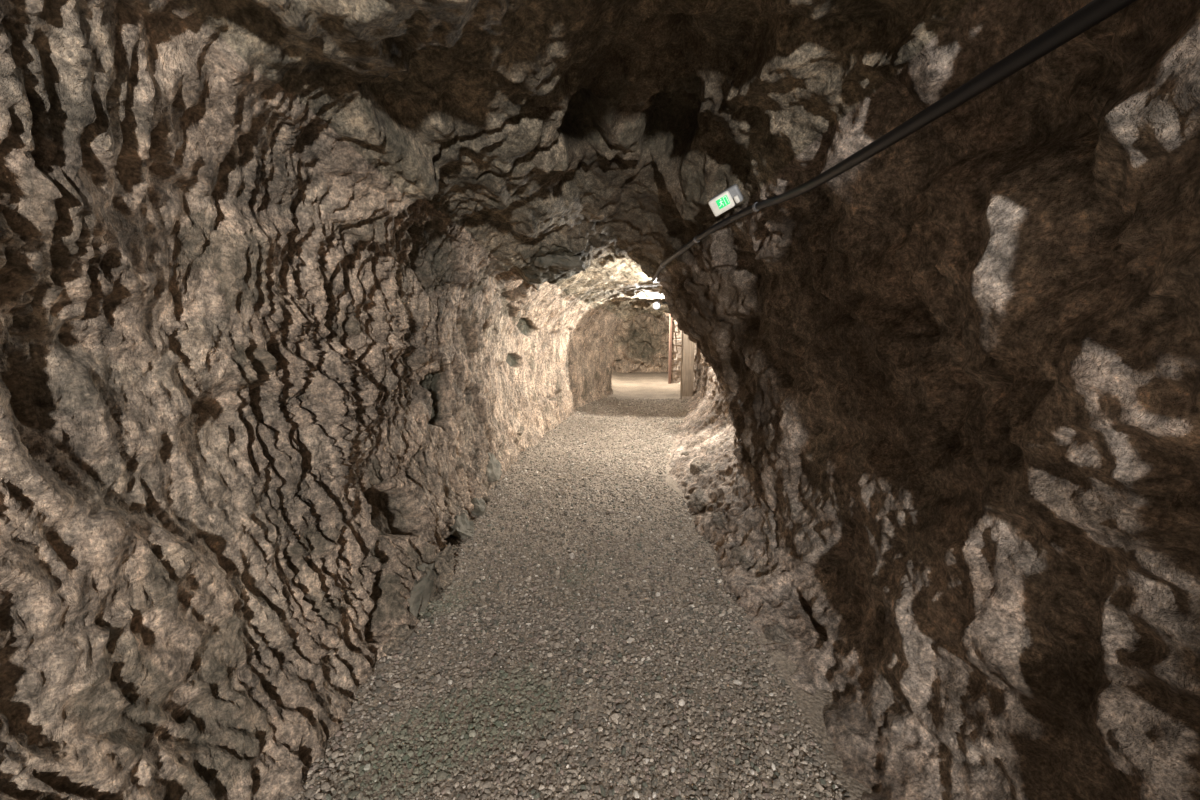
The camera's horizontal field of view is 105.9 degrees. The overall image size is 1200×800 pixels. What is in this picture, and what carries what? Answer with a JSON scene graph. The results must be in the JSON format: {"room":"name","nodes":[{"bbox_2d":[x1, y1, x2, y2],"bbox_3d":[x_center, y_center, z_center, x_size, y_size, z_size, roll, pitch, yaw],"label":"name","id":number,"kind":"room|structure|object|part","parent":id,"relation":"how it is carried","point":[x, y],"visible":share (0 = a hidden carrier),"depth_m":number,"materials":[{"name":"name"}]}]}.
{"room":"underground passage","nodes":[
{"label":"underground passage","id":0,"kind":"room"},
{"bbox_2d":[0,0,624,799],"bbox_3d":[-0.450,-0.536,7.014,1.448,2.464,24.888,1,8,5],"label":"wall","id":1,"kind":"structure","parent":0,"point":[255,388],"depth_m":1.27,"materials":[{"name":"brown stone"}]},
{"bbox_2d":[176,0,968,321],"bbox_3d":[0.584,-1.813,6.832,2.294,1.037,24.964,1,8,4],"label":"ceiling","id":2,"kind":"structure","parent":0,"point":[582,145],"depth_m":1.67,"materials":[{"name":"brown stone"}]},
{"bbox_2d":[652,298,660,309],"bbox_3d":[1.067,-1.807,8.367,0.184,0.272,0.104,-2,9,-16],"label":"lamp","id":3,"kind":"object","parent":2,"relation":"attached to","point":[656,305],"visible":0.98,"depth_m":8.36,"materials":[{"name":"glass"}]},
{"bbox_3d":[1.043,-1.742,8.371,0.150,0.150,0.030,2,18,13],"label":"plate","id":4,"kind":"part","parent":3,"relation":"part of","materials":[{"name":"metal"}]},
{"bbox_2d":[709,184,742,216],"bbox_3d":[0.649,-1.028,2.336,0.164,0.149,0.148,-4,9,-26],"label":"exit light","id":5,"kind":"object","parent":2,"relation":"attached to","point":[730,197],"visible":1,"depth_m":2.30,"materials":[{"name":"grey plastic"}]},
{"bbox_2d":[709,191,734,216],"bbox_3d":[0.624,-1.007,2.325,0.112,0.086,0.030,-22,24,33],"label":"diffuser","id":6,"kind":"object","parent":5,"relation":"attached to","point":[724,201],"depth_m":2.31,"materials":[{"name":"white plastic"}]},
{"bbox_3d":[0.625,-1.006,2.305,0.058,0.046,0.002,-22,24,33],"label":"sign plate","id":7,"kind":"part","parent":5,"relation":"part of","materials":[{"name":"green plastic"}]},
{"bbox_2d":[652,0,1136,303],"bbox_3d":[0.769,-0.968,2.756,0.669,0.228,11.516,0,8,3],"label":"cable","id":8,"kind":"object","parent":2,"relation":"hanging from","point":[1094,12],"visible":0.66,"depth_m":1.00,"materials":[{"name":"rubber"}]},
{"bbox_2d":[289,371,874,799],"bbox_3d":[0.535,0.508,7.201,3.518,0.094,25.134,1,8,4],"label":"floor","id":9,"kind":"structure","parent":0,"point":[635,385],"depth_m":2.07,"materials":[{"name":"grey gravel"}]},
{"bbox_2d":[283,396,850,799],"bbox_3d":[0.518,0.665,6.109,3.228,0.114,10.125,0,8,0],"label":"gravel","id":10,"kind":"object","parent":9,"relation":"on","point":[534,758],"visible":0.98,"depth_m":2.13,"materials":[{"name":"grey gravel"}]},
{"bbox_2d":[627,637,633,643],"bbox_3d":[0.153,1.230,2.315,0.027,0.021,0.039,4,9,28],"label":"stone","id":11,"kind":"object","parent":9,"relation":"on","point":[629,640],"visible":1,"depth_m":2.31,"materials":[{"name":"grey stone"}]},
{"bbox_2d":[668,315,681,383],"bbox_3d":[2.423,-1.756,14.494,0.455,2.559,0.399,0,8,0],"label":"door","id":12,"kind":"structure","parent":9,"relation":"on","point":[675,335],"depth_m":14.36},
{"bbox_2d":[680,331,694,399],"bbox_3d":[2.101,-0.937,10.777,0.316,1.980,0.307,0,8,0],"label":"timber post","id":13,"kind":"object","parent":9,"relation":"on","point":[687,352],"visible":0.65,"depth_m":10.71,"materials":[{"name":"beige wood"}]},
{"bbox_2d":[612,314,668,372],"bbox_3d":[1.700,-2.512,18.833,3.800,3.100,0.973,0,8,0],"label":"wall","id":14,"kind":"structure","parent":0,"point":[640,344],"depth_m":18.85,"materials":[{"name":"brown stone"}]},
{"bbox_2d":[656,0,1199,799],"bbox_3d":[1.513,-0.615,7.016,1.547,2.501,24.895,1,8,5],"label":"wall","id":15,"kind":"structure","parent":0,"point":[937,445],"depth_m":1.26,"materials":[{"name":"brown stone"}]}
]}

